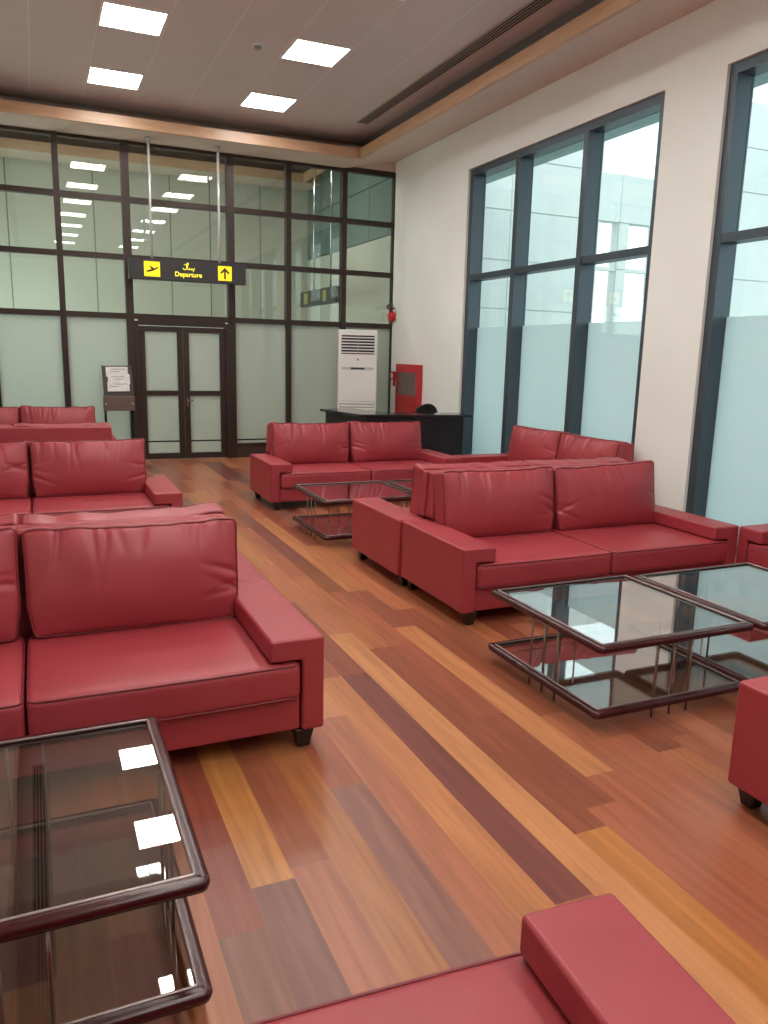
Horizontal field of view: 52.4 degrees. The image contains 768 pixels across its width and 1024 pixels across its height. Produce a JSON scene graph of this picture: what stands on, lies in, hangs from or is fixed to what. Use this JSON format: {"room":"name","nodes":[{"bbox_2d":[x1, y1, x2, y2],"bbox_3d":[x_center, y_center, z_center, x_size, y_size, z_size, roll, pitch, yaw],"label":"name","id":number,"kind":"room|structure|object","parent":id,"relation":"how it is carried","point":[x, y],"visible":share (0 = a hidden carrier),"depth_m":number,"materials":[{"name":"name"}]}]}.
{"room":"airport terminal","nodes":[
{"label":"airport terminal","id":0,"kind":"room"},
{"bbox_2d":[0,157,308,328],"bbox_3d":[-4.903,-4.490,16.163,7.290,5.600,0.200,-4,12,-24],"label":"wall","id":1,"kind":"structure","parent":0,"point":[27,281],"depth_m":15.81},
{"bbox_2d":[0,130,310,172],"bbox_3d":[-3.935,-6.761,13.616,7.290,0.100,4.680,-4,12,-24],"label":"ceiling","id":2,"kind":"structure","parent":0,"point":[7,134],"depth_m":15.28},
{"bbox_2d":[0,148,317,190],"bbox_3d":[-4.748,-6.728,15.233,7.090,0.040,0.740,-4,12,-24],"label":"soffit beyond","id":3,"kind":"structure","parent":0,"point":[9,153],"depth_m":15.28,"materials":[{"name":"paint"}]},
{"bbox_2d":[0,95,395,457],"bbox_3d":[-3.111,-3.406,12.000,7.202,5.200,0.150,-4,12,-24],"label":"wall","id":4,"kind":"structure","parent":0,"point":[282,371],"depth_m":12.03,"materials":[{"name":"clear glass"}]},
{"bbox_2d":[0,137,325,184],"bbox_3d":[-3.845,-6.367,13.215,7.090,0.170,3.740,-4,12,-24],"label":"trim","id":5,"kind":"structure","parent":4,"relation":"attached to","point":[8,143],"depth_m":14.94,"materials":[{"name":"brown wood"}]},
{"bbox_2d":[134,319,230,459],"bbox_3d":[-3.139,-1.900,12.260,1.427,2.145,0.155,-4,12,-24],"label":"door","id":6,"kind":"structure","parent":4,"relation":"in","point":[183,372],"depth_m":12.26,"materials":[{"name":"white glass"}]},
{"bbox_2d":[0,0,584,141],"bbox_3d":[0.617,-4.022,3.361,5.497,0.030,17.550,-4,12,-24],"label":"ceiling","id":7,"kind":"structure","parent":0,"point":[203,64],"depth_m":8.75,"materials":[{"name":"white paint"}]},
{"bbox_2d":[86,65,143,90],"bbox_3d":[-3.326,-5.354,9.642,0.630,0.022,0.630,-4,12,-24],"label":"recessed light","id":8,"kind":"object","parent":7,"relation":"in","point":[98,75],"visible":1,"depth_m":9.63,"materials":[{"name":"white plastic"}]},
{"bbox_2d":[97,0,169,36],"bbox_3d":[-2.541,-4.984,7.896,0.630,0.022,0.630,-4,12,-24],"label":"recessed light","id":9,"kind":"object","parent":7,"relation":"in","point":[116,15],"visible":1,"depth_m":7.88,"materials":[{"name":"white plastic"}]},
{"bbox_2d":[252,43,262,50],"bbox_3d":[-1.374,-5.064,8.504,0.120,0.050,0.120,-4,12,-24],"label":"smoke detector","id":10,"kind":"object","parent":7,"relation":"attached to","point":[258,46],"visible":1,"depth_m":8.47,"materials":[{"name":"white plastic"}]},
{"bbox_2d":[239,91,297,112],"bbox_3d":[-1.546,-5.467,10.419,0.630,0.022,0.630,-4,12,-24],"label":"recessed light","id":11,"kind":"object","parent":7,"relation":"in","point":[258,100],"visible":1,"depth_m":10.41,"materials":[{"name":"white plastic"}]},
{"bbox_2d":[0,0,604,145],"bbox_3d":[0.732,-4.073,3.106,7.530,0.165,18.920,-4,12,-24],"label":"cove","id":12,"kind":"object","parent":7,"relation":"attached to","point":[586,5],"depth_m":10.29,"materials":[{"name":"grey"}]},
{"bbox_2d":[280,37,351,67],"bbox_3d":[-0.761,-5.097,8.673,0.630,0.022,0.630,-4,12,-24],"label":"recessed light","id":13,"kind":"object","parent":7,"relation":"in","point":[304,50],"visible":1,"depth_m":8.65,"materials":[{"name":"white plastic"}]},
{"bbox_2d":[356,0,553,123],"bbox_3d":[2.859,-4.113,4.199,0.170,0.014,15.780,-4,12,-24],"label":"ceiling vent","id":14,"kind":"object","parent":7,"relation":"in","point":[533,6],"visible":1,"depth_m":8.61,"materials":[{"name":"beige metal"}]},
{"bbox_2d":[0,0,714,167],"bbox_3d":[0.685,-3.745,3.210,7.090,0.230,18.620,-4,12,-24],"label":"ceiling","id":15,"kind":"structure","parent":0,"point":[645,17],"depth_m":9.73,"materials":[{"name":"paint"}]},
{"bbox_2d":[128,136,245,285],"bbox_3d":[-2.896,-4.393,11.475,1.710,1.952,0.130,-4,12,-24],"label":"hanging sign","id":16,"kind":"object","parent":15,"relation":"hanging from","point":[139,268],"visible":1,"depth_m":11.55,"materials":[{"name":"black"}]},
{"bbox_2d":[0,0,641,159],"bbox_3d":[0.648,-3.740,3.318,5.387,0.144,17.140,-4,12,-24],"label":"trim","id":17,"kind":"structure","parent":15,"relation":"attached to","point":[604,11],"depth_m":10.24,"materials":[{"name":"brown wood"}]},
{"bbox_2d":[0,457,767,1023],"bbox_3d":[0.561,0.910,4.169,7.090,0.001,18.670,-4,12,-24],"label":"floor","id":18,"kind":"structure","parent":0,"point":[441,799],"depth_m":2.93,"materials":[{"name":"brown wood"}]},
{"bbox_2d":[0,422,112,441],"bbox_3d":[-4.044,-0.558,8.589,2.360,0.917,0.950,-4,12,-24],"label":"leather sofa","id":19,"kind":"object","parent":18,"relation":"on","point":[28,432],"visible":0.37,"depth_m":8.28,"materials":[{"name":"red leather"}]},
{"bbox_2d":[14,422,110,426],"bbox_3d":[-3.480,-0.723,8.498,0.969,0.502,0.257,-4,20,-24],"label":"cushion","id":20,"kind":"object","parent":19,"relation":"on","point":[87,424],"depth_m":8.39,"materials":[{"name":"red leather"}]},
{"bbox_2d":[0,405,115,439],"bbox_3d":[-4.883,-0.959,10.505,2.360,0.908,0.950,-4,12,-24],"label":"leather sofa","id":21,"kind":"object","parent":18,"relation":"on","point":[24,413],"visible":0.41,"depth_m":10.75,"materials":[{"name":"red leather"}]},
{"bbox_2d":[0,406,18,426],"bbox_3d":[-5.439,-1.177,10.520,0.969,0.501,0.253,-3,4,-24],"label":"cushion","id":22,"kind":"object","parent":21,"relation":"on","point":[8,415],"depth_m":10.59,"materials":[{"name":"red leather"}]},
{"bbox_2d":[21,405,94,423],"bbox_3d":[-4.542,-1.238,10.910,0.969,0.507,0.257,-4,3,-24],"label":"cushion","id":23,"kind":"object","parent":21,"relation":"on","point":[29,414],"depth_m":10.80,"materials":[{"name":"red leather"}]},
{"bbox_2d":[0,438,182,524],"bbox_3d":[-2.976,-0.123,6.592,2.360,0.902,0.950,-4,12,-24],"label":"leather sofa","id":24,"kind":"object","parent":18,"relation":"on","point":[53,477],"visible":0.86,"depth_m":6.80,"materials":[{"name":"red leather"}]},
{"bbox_2d":[0,441,29,497],"bbox_3d":[-3.532,-0.343,6.606,0.969,0.498,0.256,-3,2,-23],"label":"cushion","id":25,"kind":"object","parent":24,"relation":"on","point":[14,455],"depth_m":6.68,"materials":[{"name":"red leather"}]},
{"bbox_2d":[0,497,31,524],"bbox_3d":[-3.444,0.038,6.339,1.070,0.174,0.812,-4,12,-24],"label":"seat cushion","id":26,"kind":"object","parent":24,"relation":"on","point":[21,506],"depth_m":6.42,"materials":[{"name":"red leather"}]},
{"bbox_2d":[29,438,144,496],"bbox_3d":[-2.635,-0.402,6.997,0.969,0.502,0.256,-3,4,-23],"label":"cushion","id":27,"kind":"object","parent":24,"relation":"on","point":[81,468],"depth_m":6.90,"materials":[{"name":"red leather"}]},
{"bbox_2d":[34,492,167,514],"bbox_3d":[-2.459,-0.025,6.769,1.070,0.174,0.812,-4,12,-24],"label":"seat cushion","id":28,"kind":"object","parent":24,"relation":"on","point":[64,502],"depth_m":6.63,"materials":[{"name":"red leather"}]},
{"bbox_2d":[0,716,212,1023],"bbox_3d":[-1.070,1.048,2.209,0.975,0.424,0.975,-4,12,-24],"label":"glass coffee table","id":29,"kind":"object","parent":18,"relation":"on","point":[176,888],"visible":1,"depth_m":2.07,"materials":[{"name":"black glass"}]},
{"bbox_2d":[101,365,134,438],"bbox_3d":[-3.947,-1.448,11.640,0.433,1.465,0.249,-4,12,-24],"label":"stand","id":30,"kind":"object","parent":18,"relation":"on","point":[112,400],"visible":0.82,"depth_m":11.53,"materials":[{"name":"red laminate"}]},
{"bbox_2d":[105,367,127,376],"bbox_3d":[-3.956,-2.077,11.558,0.312,0.146,0.038,-4,12,-24],"label":"newspaper","id":31,"kind":"object","parent":30,"relation":"on","point":[109,370],"visible":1,"depth_m":11.55,"materials":[{"name":"paper"}]},
{"bbox_2d":[107,382,129,391],"bbox_3d":[-3.925,-1.855,11.541,0.312,0.146,0.038,-4,12,-24],"label":"newspaper","id":32,"kind":"object","parent":30,"relation":"on","point":[112,386],"visible":1,"depth_m":11.54,"materials":[{"name":"paper"}]},
{"bbox_2d":[107,374,129,383],"bbox_3d":[-3.924,-1.967,11.556,0.312,0.146,0.038,-4,12,-24],"label":"newspaper","id":33,"kind":"object","parent":30,"relation":"on","point":[111,377],"visible":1,"depth_m":11.55,"materials":[{"name":"paper"}]},
{"bbox_2d":[0,502,265,580],"bbox_3d":[-1.901,0.391,4.153,2.360,0.906,0.950,-4,12,-24],"label":"leather sofa","id":34,"kind":"object","parent":18,"relation":"on","point":[247,571],"visible":0.12,"depth_m":3.94,"materials":[{"name":"red leather"}]},
{"bbox_2d":[0,514,18,525],"bbox_3d":[-2.233,0.279,3.669,0.969,0.501,0.253,-4,21,-24],"label":"cushion","id":35,"kind":"object","parent":34,"relation":"on","point":[7,519],"depth_m":3.72,"materials":[{"name":"red leather"}]},
{"bbox_2d":[22,503,223,524],"bbox_3d":[-1.337,0.218,4.060,0.969,0.507,0.257,-3,21,-25],"label":"cushion","id":36,"kind":"object","parent":34,"relation":"on","point":[201,509],"depth_m":3.94,"materials":[{"name":"red leather"}]},
{"bbox_2d":[0,516,323,780],"bbox_3d":[-1.517,0.568,3.297,2.360,0.914,0.950,-4,12,-24],"label":"leather sofa","id":37,"kind":"object","parent":18,"relation":"on","point":[106,622],"visible":0.98,"depth_m":3.42,"materials":[{"name":"red leather"}]},
{"bbox_2d":[0,526,20,640],"bbox_3d":[-2.073,0.348,3.312,0.969,0.511,0.254,-4,2,-24],"label":"cushion","id":38,"kind":"object","parent":37,"relation":"on","point":[10,536],"depth_m":3.44,"materials":[{"name":"red leather"}]},
{"bbox_2d":[0,635,26,739],"bbox_3d":[-1.985,0.735,3.045,1.070,0.174,0.812,-4,12,-24],"label":"seat cushion","id":39,"kind":"object","parent":37,"relation":"on","point":[13,650],"depth_m":3.04,"materials":[{"name":"red leather"}]},
{"bbox_2d":[21,517,236,637],"bbox_3d":[-1.175,0.297,3.702,0.969,0.502,0.257,-3,4,-23],"label":"cushion","id":40,"kind":"object","parent":37,"relation":"on","point":[123,579],"depth_m":3.60,"materials":[{"name":"red leather"}]},
{"bbox_2d":[26,615,299,734],"bbox_3d":[-0.999,0.673,3.475,1.070,0.174,0.812,-4,12,-24],"label":"seat cushion","id":41,"kind":"object","parent":37,"relation":"on","point":[180,669],"depth_m":3.23,"materials":[{"name":"red leather"}]},
{"bbox_2d":[293,480,411,539],"bbox_3d":[-0.280,-0.007,7.556,0.975,0.424,0.975,-4,12,-24],"label":"glass coffee table","id":42,"kind":"object","parent":18,"relation":"on","point":[336,526],"visible":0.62,"depth_m":7.47,"materials":[{"name":"clear glass"}]},
{"bbox_2d":[250,421,461,509],"bbox_3d":[-0.323,-0.607,9.308,2.360,0.908,0.950,-4,12,-24],"label":"leather sofa","id":43,"kind":"object","parent":18,"relation":"on","point":[350,451],"visible":0.91,"depth_m":9.21,"materials":[{"name":"red leather"}]},
{"bbox_2d":[268,422,347,463],"bbox_3d":[-0.878,-0.825,9.323,0.969,0.501,0.253,-3,4,-24],"label":"cushion","id":44,"kind":"object","parent":43,"relation":"on","point":[293,443],"depth_m":9.21,"materials":[{"name":"red leather"}]},
{"bbox_2d":[280,462,370,487],"bbox_3d":[-0.791,-0.443,9.055,1.070,0.174,0.812,-4,12,-24],"label":"seat cushion","id":45,"kind":"object","parent":43,"relation":"on","point":[301,472],"depth_m":8.77,"materials":[{"name":"red leather"}]},
{"bbox_2d":[348,421,420,461],"bbox_3d":[0.019,-0.886,9.712,0.969,0.507,0.257,-4,3,-24],"label":"cushion","id":46,"kind":"object","parent":43,"relation":"on","point":[367,441],"depth_m":9.59,"materials":[{"name":"red leather"}]},
{"bbox_2d":[350,459,430,480],"bbox_3d":[0.195,-0.506,9.485,1.070,0.174,0.812,-4,12,-24],"label":"seat cushion","id":47,"kind":"object","parent":43,"relation":"on","point":[379,469],"depth_m":9.16,"materials":[{"name":"red leather"}]},
{"bbox_2d":[337,329,377,410],"bbox_3d":[-0.451,-1.925,12.848,0.630,2.090,0.377,0,11,-5],"label":"air conditioner","id":48,"kind":"object","parent":18,"relation":"on","point":[357,349],"visible":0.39,"depth_m":12.60,"materials":[{"name":"white plastic"}]},
{"bbox_2d":[340,401,373,410],"bbox_3d":[-0.447,-1.484,12.763,0.560,0.660,0.006,0,11,-5],"label":"grille","id":49,"kind":"object","parent":48,"relation":"attached to","point":[364,405],"depth_m":12.70,"materials":[{"name":"white plastic"}]},
{"bbox_2d":[341,335,374,354],"bbox_3d":[-0.417,-2.682,12.521,0.530,0.295,0.008,0,11,-5],"label":"grille","id":50,"kind":"object","parent":48,"relation":"attached to","point":[350,344],"depth_m":12.51,"materials":[{"name":"grey plastic"}]},
{"bbox_2d":[320,408,471,455],"bbox_3d":[0.119,-1.017,11.418,1.789,0.900,1.459,-4,12,-24],"label":"reception desk","id":51,"kind":"object","parent":18,"relation":"on","point":[440,432],"visible":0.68,"depth_m":11.04,"materials":[{"name":"grey wood"}]},
{"bbox_2d":[384,479,412,507],"bbox_3d":[0.628,-0.065,7.952,0.975,0.424,0.975,-4,12,-24],"label":"glass coffee table","id":52,"kind":"object","parent":18,"relation":"on","point":[406,484],"visible":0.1,"depth_m":8.01,"materials":[{"name":"clear glass"}]},
{"bbox_2d":[415,404,437,412],"bbox_3d":[0.551,-1.177,11.997,0.534,1.005,0.571,-4,12,-24],"label":"office chair","id":53,"kind":"object","parent":18,"relation":"on","point":[430,408],"visible":0.16,"depth_m":11.68,"materials":[{"name":"black leather"}]},
{"bbox_2d":[352,457,627,585],"bbox_3d":[0.995,-0.035,6.632,2.360,0.902,0.950,-4,12,-24],"label":"leather sofa","id":54,"kind":"object","parent":18,"relation":"on","point":[376,522],"visible":0.21,"depth_m":6.06,"materials":[{"name":"red leather"}]},
{"bbox_2d":[411,460,528,515],"bbox_3d":[0.663,-0.151,6.149,0.969,0.502,0.256,-4,21,-23],"label":"cushion","id":55,"kind":"object","parent":54,"relation":"on","point":[420,469],"depth_m":5.94,"materials":[{"name":"red leather"}]},
{"bbox_2d":[524,457,627,465],"bbox_3d":[1.560,-0.206,6.541,0.969,0.498,0.256,-4,23,-23],"label":"cushion","id":56,"kind":"object","parent":54,"relation":"on","point":[600,460],"depth_m":6.40,"materials":[{"name":"red leather"}]},
{"bbox_2d":[249,893,736,1023],"bbox_3d":[-0.431,1.066,0.976,2.360,0.905,0.950,-3,12,-20],"label":"leather sofa","id":57,"kind":"object","parent":18,"relation":"on","point":[590,960],"visible":1,"depth_m":1.58,"materials":[{"name":"red leather"}]},
{"bbox_2d":[266,955,570,1023],"bbox_3d":[0.048,1.146,1.247,1.070,0.174,0.812,-3,12,-20],"label":"seat cushion","id":58,"kind":"object","parent":57,"relation":"on","point":[506,989],"depth_m":1.59,"materials":[{"name":"red leather"}]},
{"bbox_2d":[453,425,632,462],"bbox_3d":[1.733,-0.446,8.764,0.950,0.905,2.360,-4,12,-24],"label":"leather sofa","id":59,"kind":"object","parent":18,"relation":"on","point":[526,443],"visible":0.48,"depth_m":8.88,"materials":[{"name":"red leather"}]},
{"bbox_2d":[508,425,569,460],"bbox_3d":[1.794,-0.751,9.274,0.256,0.502,0.969,5,8,-26],"label":"cushion","id":60,"kind":"object","parent":59,"relation":"on","point":[526,443],"depth_m":9.13,"materials":[{"name":"red leather"}]},
{"bbox_2d":[557,434,628,459],"bbox_3d":[2.189,-0.563,8.397,0.256,0.498,0.969,5,8,-26],"label":"cushion","id":61,"kind":"object","parent":59,"relation":"on","point":[569,446],"depth_m":8.25,"materials":[{"name":"red leather"}]},
{"bbox_2d":[401,460,738,624],"bbox_3d":[1.398,0.139,5.784,2.360,0.917,0.950,-4,12,-24],"label":"leather sofa","id":62,"kind":"object","parent":18,"relation":"on","point":[485,530],"visible":1,"depth_m":5.65,"materials":[{"name":"red leather"}]},
{"bbox_2d":[433,466,552,536],"bbox_3d":[0.843,-0.075,5.798,0.969,0.502,0.257,-4,4,-24],"label":"cushion","id":63,"kind":"object","parent":62,"relation":"on","point":[509,502],"depth_m":5.68,"materials":[{"name":"red leather"}]},
{"bbox_2d":[475,531,610,587],"bbox_3d":[0.930,0.307,5.532,1.070,0.174,0.812,-4,12,-24],"label":"seat cushion","id":64,"kind":"object","parent":62,"relation":"on","point":[523,558],"depth_m":5.27,"materials":[{"name":"red leather"}]},
{"bbox_2d":[552,460,653,530],"bbox_3d":[1.738,-0.137,6.190,0.969,0.511,0.254,-4,4,-23],"label":"cushion","id":65,"kind":"object","parent":62,"relation":"on","point":[601,497],"depth_m":6.07,"materials":[{"name":"red leather"}]},
{"bbox_2d":[551,522,726,572],"bbox_3d":[1.916,0.244,5.962,1.070,0.174,0.812,-4,12,-24],"label":"seat cushion","id":66,"kind":"object","parent":62,"relation":"on","point":[634,547],"depth_m":5.72,"materials":[{"name":"red leather"}]},
{"bbox_2d":[488,574,753,719],"bbox_3d":[1.230,0.702,4.208,0.975,0.424,0.975,-4,12,-24],"label":"glass coffee table","id":67,"kind":"object","parent":18,"relation":"on","point":[565,631],"visible":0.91,"depth_m":4.00,"materials":[{"name":"clear glass"}]},
{"bbox_2d":[629,562,767,680],"bbox_3d":[2.150,0.651,4.578,0.975,0.424,0.975,-4,12,-24],"label":"glass coffee table","id":68,"kind":"object","parent":18,"relation":"on","point":[744,574],"visible":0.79,"depth_m":4.77,"materials":[{"name":"clear glass"}]},
{"bbox_2d":[728,676,767,808],"bbox_3d":[2.615,0.721,3.059,2.360,0.906,0.950,-4,12,-24],"label":"leather sofa","id":69,"kind":"object","parent":18,"relation":"on","point":[748,767],"visible":1,"depth_m":2.95,"materials":[{"name":"red leather"}]},
{"bbox_2d":[735,524,767,594],"bbox_3d":[3.486,0.333,5.077,0.950,0.914,2.100,-4,12,-24],"label":"leather sofa","id":70,"kind":"object","parent":18,"relation":"on","point":[752,547],"visible":0.74,"depth_m":5.73,"materials":[{"name":"red leather"}]},
{"bbox_2d":[746,543,767,567],"bbox_3d":[3.227,0.368,5.504,0.812,0.174,0.952,-4,12,-24],"label":"seat cushion","id":71,"kind":"object","parent":70,"relation":"on","point":[756,553],"depth_m":5.68,"materials":[{"name":"red leather"}]},
{"bbox_2d":[307,0,767,511],"bbox_3d":[3.110,-2.457,7.020,0.240,5.600,23.400,-4,12,-24],"label":"wall","id":72,"kind":"structure","parent":0,"point":[689,59],"depth_m":8.13,"materials":[{"name":"beige paint"}]},
{"bbox_2d":[313,221,314,267],"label":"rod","id":73,"kind":"object","parent":72,"relation":"hanging from","point":[313,221],"depth_m":14.52,"materials":[{"name":"grey metal"}]},
{"bbox_2d":[313,169,315,214],"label":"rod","id":74,"kind":"object","parent":72,"relation":"hanging from","point":[314,199],"depth_m":14.34,"materials":[{"name":"grey"}]},
{"bbox_2d":[300,273,338,307],"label":"hanging sign","id":75,"kind":"object","parent":72,"relation":"hanging from","point":[321,296],"depth_m":14.25,"materials":[{"name":"grey"}]},
{"bbox_2d":[330,171,332,216],"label":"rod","id":76,"kind":"object","parent":72,"relation":"hanging from","point":[331,215],"depth_m":13.54,"materials":[{"name":"grey metal"}]},
{"bbox_2d":[330,223,332,268],"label":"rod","id":77,"kind":"object","parent":72,"relation":"hanging from","point":[331,224],"depth_m":13.70,"materials":[{"name":"grey metal"}]},
{"bbox_2d":[386,303,394,309],"bbox_3d":[0.116,-3.482,13.214,0.119,0.117,0.195,4,12,11],"label":"camera","id":78,"kind":"object","parent":72,"relation":"attached to","point":[389,306],"visible":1,"depth_m":13.15,"materials":[{"name":"black plastic"}]},
{"bbox_2d":[387,311,395,322],"bbox_3d":[0.127,-3.328,13.300,0.105,0.200,0.200,-4,12,-24],"label":"bell","id":79,"kind":"object","parent":72,"relation":"attached to","point":[391,316],"visible":1,"depth_m":13.25,"materials":[{"name":"red metal"}]},
{"bbox_2d":[390,371,395,385],"bbox_3d":[0.157,-2.293,13.432,0.064,0.250,0.140,-4,12,-24],"label":"fire alarm","id":80,"kind":"object","parent":72,"relation":"attached to","point":[392,373],"visible":0.84,"depth_m":13.38,"materials":[{"name":"red plastic"}]},
{"bbox_2d":[395,364,422,411],"bbox_3d":[0.394,-1.994,12.865,0.110,0.860,0.820,-4,12,-24],"label":"cabinet","id":81,"kind":"object","parent":72,"relation":"attached to","point":[408,386],"visible":0.83,"depth_m":12.77,"materials":[{"name":"red metal"}]},
{"bbox_2d":[460,92,664,455],"bbox_3d":[2.000,-2.316,9.610,0.210,4.250,3.760,-4,12,-24],"label":"window","id":82,"kind":"structure","parent":72,"relation":"in","point":[580,377],"depth_m":9.60,"materials":[{"name":"clear glass"}]},
{"bbox_2d":[686,50,767,553],"bbox_3d":[3.816,-1.460,5.572,0.210,4.250,3.760,-4,12,-24],"label":"window","id":83,"kind":"structure","parent":72,"relation":"in","point":[728,482],"depth_m":7.10,"materials":[{"name":"clear glass"}]},
{"label":"outside","id":84,"kind":"structure","parent":0,"visible":0},
{"bbox_2d":[486,72,767,183],"bbox_3d":[5.703,-4.652,4.928,3.050,0.250,26.000,-4,12,-24],"label":"canopy","id":85,"kind":"object","parent":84,"point":[762,79],"depth_m":12.90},
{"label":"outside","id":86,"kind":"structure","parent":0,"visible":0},
{"bbox_2d":[479,102,767,327],"bbox_3d":[6.344,-6.256,19.561,16.050,8.260,0.300,-4,12,-24],"label":"wall","id":87,"kind":"structure","parent":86,"point":[625,200],"depth_m":18.64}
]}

